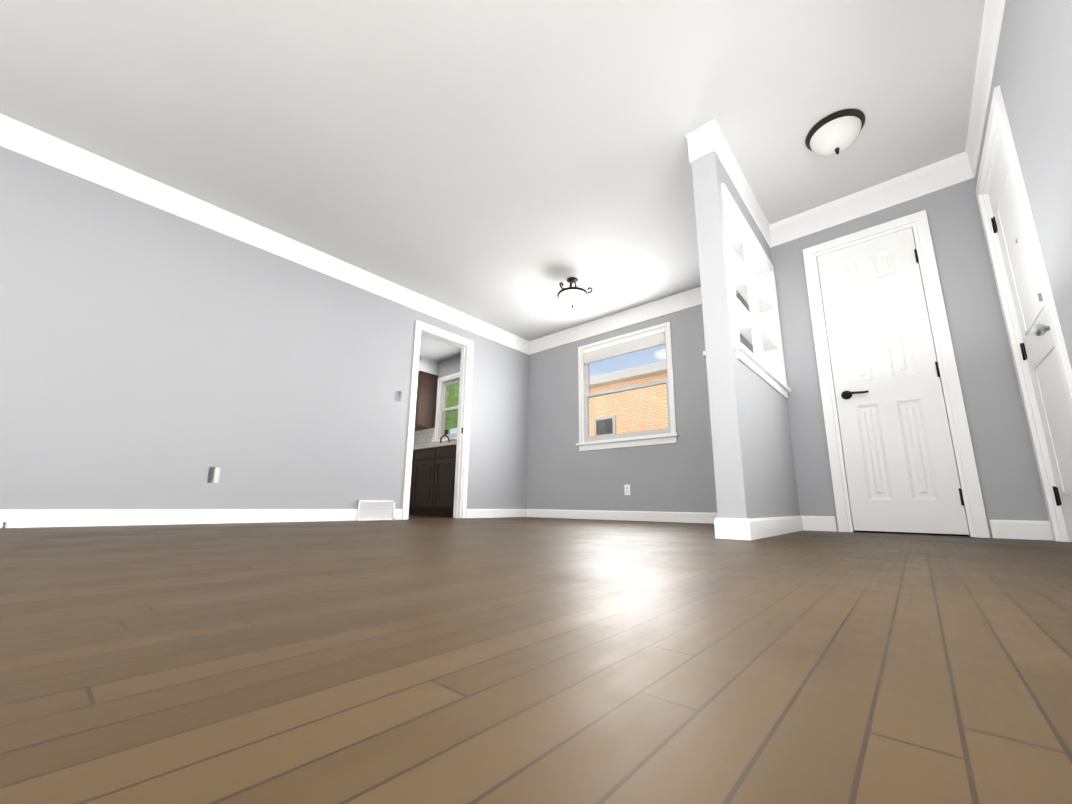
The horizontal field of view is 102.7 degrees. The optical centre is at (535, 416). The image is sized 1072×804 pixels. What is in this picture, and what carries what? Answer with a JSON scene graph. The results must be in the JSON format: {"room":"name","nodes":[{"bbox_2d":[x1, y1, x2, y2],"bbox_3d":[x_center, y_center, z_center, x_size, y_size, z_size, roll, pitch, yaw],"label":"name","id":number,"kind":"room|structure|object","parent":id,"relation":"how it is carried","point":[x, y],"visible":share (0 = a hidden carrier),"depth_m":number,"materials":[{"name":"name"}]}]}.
{"room":"empty living room","nodes":[
{"label":"empty living room","id":0,"kind":"room"},
{"bbox_2d":[0,146,528,509],"bbox_3d":[-2.126,-0.338,3.716,0.120,2.440,6.000,-9,-15,40],"label":"wall","id":1,"kind":"structure","parent":0,"point":[151,357],"depth_m":3.16,"materials":[{"name":"grey paint"}]},
{"bbox_2d":[0,509,401,527],"bbox_3d":[-2.690,0.653,2.761,0.015,0.102,4.105,-9,-15,40],"label":"baseboard","id":2,"kind":"structure","parent":1,"relation":"attached to","point":[44,517],"depth_m":2.93,"materials":[{"name":"white wood"}]},
{"bbox_2d":[207,467,220,482],"bbox_3d":[-2.389,0.436,3.174,0.010,0.114,0.070,-9,-15,40],"label":"outlet","id":3,"kind":"object","parent":1,"relation":"attached to","point":[212,476],"visible":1,"depth_m":3.17,"materials":[{"name":"white plastic"}]},
{"bbox_2d":[0,114,527,353],"bbox_3d":[-2.062,-1.446,3.898,0.020,0.195,6.000,-9,-15,40],"label":"crown molding","id":4,"kind":"structure","parent":1,"relation":"attached to","point":[118,178],"depth_m":3.36,"materials":[{"name":"white wood"}]},
{"bbox_2d":[356,500,394,520],"bbox_3d":[-1.517,0.892,4.069,0.035,0.185,0.370,-9,-15,40],"label":"air vent","id":5,"kind":"object","parent":1,"relation":"in","point":[375,504],"visible":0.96,"depth_m":4.05,"materials":[{"name":"white metal"}]},
{"bbox_2d":[402,320,473,519],"bbox_3d":[-1.109,0.061,4.827,0.156,2.128,0.816,-9,-15,40],"label":"trim","id":6,"kind":"structure","parent":1,"relation":"attached to","point":[465,345],"depth_m":4.93,"materials":[{"name":"white wood"}]},
{"bbox_2d":[466,509,527,517],"bbox_3d":[-0.465,1.190,5.254,0.015,0.102,1.005,-9,-15,40],"label":"baseboard","id":7,"kind":"structure","parent":1,"relation":"attached to","point":[470,513],"depth_m":5.21,"materials":[{"name":"white wood"}]},
{"bbox_2d":[0,0,984,360],"bbox_3d":[-1.525,-1.679,3.469,7.680,0.100,6.240,-9,-15,40],"label":"ceiling","id":8,"kind":"structure","parent":0,"point":[506,164],"depth_m":2.55,"materials":[{"name":"white paint"}]},
{"bbox_2d":[557,277,592,308],"bbox_3d":[0.361,-1.257,4.378,0.359,0.322,0.364,-9,-15,40],"label":"dining pendant light","id":9,"kind":"object","parent":8,"relation":"hanging from","point":[571,296],"visible":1,"depth_m":4.32,"materials":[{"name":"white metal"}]},
{"bbox_2d":[805,109,864,156],"bbox_3d":[1.840,-1.678,2.625,0.306,0.175,0.306,-9,-15,40],"label":"light","id":10,"kind":"object","parent":8,"relation":"attached to","point":[837,132],"visible":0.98,"depth_m":2.56,"materials":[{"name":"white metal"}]},
{"bbox_2d":[0,515,1071,803],"bbox_3d":[-1.551,0.808,2.957,7.680,0.100,6.240,-9,-15,40],"label":"floor","id":11,"kind":"structure","parent":0,"point":[416,659],"depth_m":0.44,"materials":[{"name":"brown wood"}]},
{"bbox_2d":[410,458,412,498],"bbox_3d":[-1.672,0.983,6.260,0.490,0.890,0.628,-9,-15,40],"label":"base cabinet","id":12,"kind":"object","parent":11,"relation":"on","point":[411,488],"depth_m":5.88,"materials":[{"name":"brown"}]},
{"bbox_2d":[409,447,436,515],"bbox_3d":[-1.303,0.921,5.944,0.490,0.890,0.628,-9,-15,40],"label":"base cabinet","id":13,"kind":"object","parent":11,"relation":"on","point":[432,487],"depth_m":5.74,"materials":[{"name":"brown wood"}]},
{"bbox_2d":[433,443,456,516],"bbox_3d":[-0.934,0.860,5.628,0.490,0.890,0.628,-9,-15,40],"label":"base cabinet","id":14,"kind":"object","parent":11,"relation":"on","point":[444,463],"depth_m":5.44,"materials":[{"name":"brown wood"}]},
{"bbox_2d":[438,294,753,512],"bbox_3d":[0.375,0.026,5.357,7.680,2.440,0.420,-9,-15,40],"label":"wall","id":15,"kind":"structure","parent":0,"point":[564,472],"depth_m":4.85,"materials":[{"name":"grey paint"}]},
{"bbox_2d":[413,428,434,446],"bbox_3d":[-1.458,0.268,6.649,2.450,0.390,0.008,-9,-15,40],"label":"backsplash","id":16,"kind":"structure","parent":15,"relation":"attached to","point":[423,437],"depth_m":6.95,"materials":[{"name":"tile"}]},
{"bbox_2d":[414,356,438,430],"bbox_3d":[-2.099,-0.321,7.115,1.030,1.100,0.350,-9,-15,40],"label":"upper cabinet","id":17,"kind":"object","parent":15,"relation":"attached to","point":[425,414],"visible":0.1,"depth_m":6.77,"materials":[{"name":"brown wood"}]},
{"bbox_2d":[432,372,459,443],"bbox_3d":[-1.182,-0.123,6.543,1.060,1.110,0.165,-9,-15,40],"label":"kitchen window","id":18,"kind":"structure","parent":15,"relation":"in","point":[441,404],"depth_m":6.78,"materials":[{"name":"white"}]},
{"bbox_2d":[528,509,707,522],"bbox_3d":[1.045,1.080,4.643,3.110,0.102,0.015,-9,-15,40],"label":"baseboard","id":19,"kind":"structure","parent":15,"relation":"attached to","point":[685,517],"depth_m":4.69,"materials":[{"name":"white wood"}]},
{"bbox_2d":[624,485,629,494],"bbox_3d":[1.009,0.814,4.737,0.070,0.114,0.010,-9,-15,40],"label":"outlet","id":20,"kind":"object","parent":15,"relation":"attached to","point":[626,489],"visible":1,"depth_m":4.73,"materials":[{"name":"white plastic"}]},
{"bbox_2d":[576,322,678,450],"bbox_3d":[1.034,-0.299,5.012,1.282,1.341,0.165,-9,-15,40],"label":"living room window","id":21,"kind":"structure","parent":15,"relation":"in","point":[649,337],"depth_m":4.98,"materials":[{"name":"white"}]},
{"bbox_2d":[528,286,738,354],"bbox_3d":[1.079,-1.167,5.094,3.080,0.195,0.020,-9,-15,40],"label":"crown molding","id":22,"kind":"structure","parent":15,"relation":"attached to","point":[690,298],"depth_m":5.14,"materials":[{"name":"white wood"}]},
{"bbox_2d":[692,151,799,518],"bbox_3d":[1.647,-0.422,3.117,0.140,2.440,1.950,-9,-15,40],"label":"wall","id":23,"kind":"structure","parent":0,"point":[754,470],"depth_m":2.43,"materials":[{"name":"grey paint"}]},
{"bbox_2d":[685,132,707,164],"bbox_3d":[1.582,-1.515,3.377,0.020,0.195,1.940,-9,-15,40],"label":"crown molding","id":24,"kind":"structure","parent":23,"relation":"attached to","point":[695,152],"depth_m":2.64,"materials":[{"name":"white wood"}]},
{"bbox_2d":[708,513,735,539],"bbox_3d":[1.570,0.727,2.907,0.040,0.102,1.935,-9,-15,40],"label":"baseboard","id":25,"kind":"structure","parent":23,"relation":"attached to","point":[725,528],"depth_m":2.18,"materials":[{"name":"white wood"}]},
{"bbox_2d":[704,119,775,247],"bbox_3d":[1.495,-1.584,3.049,0.030,0.195,1.320,-9,-15,40],"label":"crown molding","id":26,"kind":"structure","parent":23,"relation":"attached to","point":[717,143],"depth_m":2.88,"materials":[{"name":"white wood"}]},
{"bbox_2d":[703,183,790,398],"bbox_3d":[1.453,-0.755,2.955,0.210,1.102,1.234,-9,-15,40],"label":"built-in shelf","id":27,"kind":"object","parent":23,"relation":"attached to","point":[753,283],"depth_m":2.96,"materials":[{"name":"white wood"}]},
{"bbox_2d":[736,516,807,539],"bbox_3d":[1.465,0.662,2.594,0.040,0.102,1.315,-9,-15,40],"label":"baseboard","id":28,"kind":"structure","parent":23,"relation":"attached to","point":[743,529],"depth_m":2.35,"materials":[{"name":"white wood"}]},
{"bbox_2d":[770,178,1048,537],"bbox_3d":[2.401,-0.444,2.972,1.190,2.440,0.120,-9,-15,40],"label":"wall","id":29,"kind":"structure","parent":0,"point":[1008,473],"depth_m":2.72,"materials":[{"name":"grey paint"}]},
{"bbox_2d":[772,154,974,245],"bbox_3d":[2.374,-1.556,3.140,1.110,0.195,0.020,-9,-15,40],"label":"crown molding","id":30,"kind":"structure","parent":29,"relation":"attached to","point":[942,174],"depth_m":3.08,"materials":[{"name":"white wood"}]},
{"bbox_2d":[817,228,968,534],"bbox_3d":[2.364,-0.266,2.901,0.577,2.038,0.092,-9,-15,40],"label":"closet door","id":31,"kind":"structure","parent":29,"relation":"in","point":[900,464],"depth_m":2.89,"materials":[{"name":"white wood"}]},
{"bbox_2d":[803,210,989,537],"bbox_3d":[2.382,-0.291,2.943,0.716,2.128,0.138,-9,-15,40],"label":"trim","id":32,"kind":"structure","parent":29,"relation":"attached to","point":[918,224],"depth_m":2.87,"materials":[{"name":"white wood"}]},
{"bbox_2d":[975,0,1071,368],"bbox_3d":[1.311,-0.909,0.774,0.120,2.440,6.000,-9,-15,40],"label":"wall","id":33,"kind":"structure","parent":0,"point":[1032,75],"depth_m":1.66,"materials":[{"name":"grey paint"}]},
{"bbox_2d":[960,0,1005,179],"bbox_3d":[1.056,-2.051,0.806,0.020,0.195,5.350,-9,-15,40],"label":"crown molding","id":34,"kind":"structure","parent":33,"relation":"attached to","point":[993,9],"depth_m":2.21,"materials":[{"name":"white wood"}]},
{"bbox_2d":[975,85,1071,541],"bbox_3d":[2.525,-0.460,2.118,0.138,2.128,0.916,-9,-15,40],"label":"door frame","id":35,"kind":"structure","parent":33,"relation":"attached to","point":[998,124],"depth_m":2.29,"materials":[{"name":"white wood"}]},
{"bbox_2d":[988,134,1071,539],"bbox_3d":[2.494,-0.421,2.144,0.114,2.038,0.764,-9,-15,40],"label":"front door","id":36,"kind":"structure","parent":33,"relation":"in","point":[1037,347],"depth_m":2.20,"materials":[{"name":"white wood"}]},
{"label":"outside","id":37,"kind":"structure","parent":0,"visible":0},
{"bbox_3d":[2.939,2.604,8.968,24.000,0.100,9.070,-9,-15,40],"label":"ground","id":38,"kind":"structure","parent":37,"visible":0},
{"bbox_2d":[444,382,459,434],"bbox_3d":[-2.710,0.123,11.411,4.797,5.637,3.069,-9,-15,40],"label":"tree","id":39,"kind":"object","parent":38,"relation":"on","point":[454,387],"depth_m":9.65,"materials":[{"name":"green plant"}]},
{"bbox_2d":[589,360,668,436],"bbox_3d":[4.455,0.318,6.222,12.000,3.300,0.650,-9,-15,40],"label":"building","id":40,"kind":"structure","parent":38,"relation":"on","point":[626,410],"depth_m":8.51,"materials":[{"name":"orange"}]}
]}

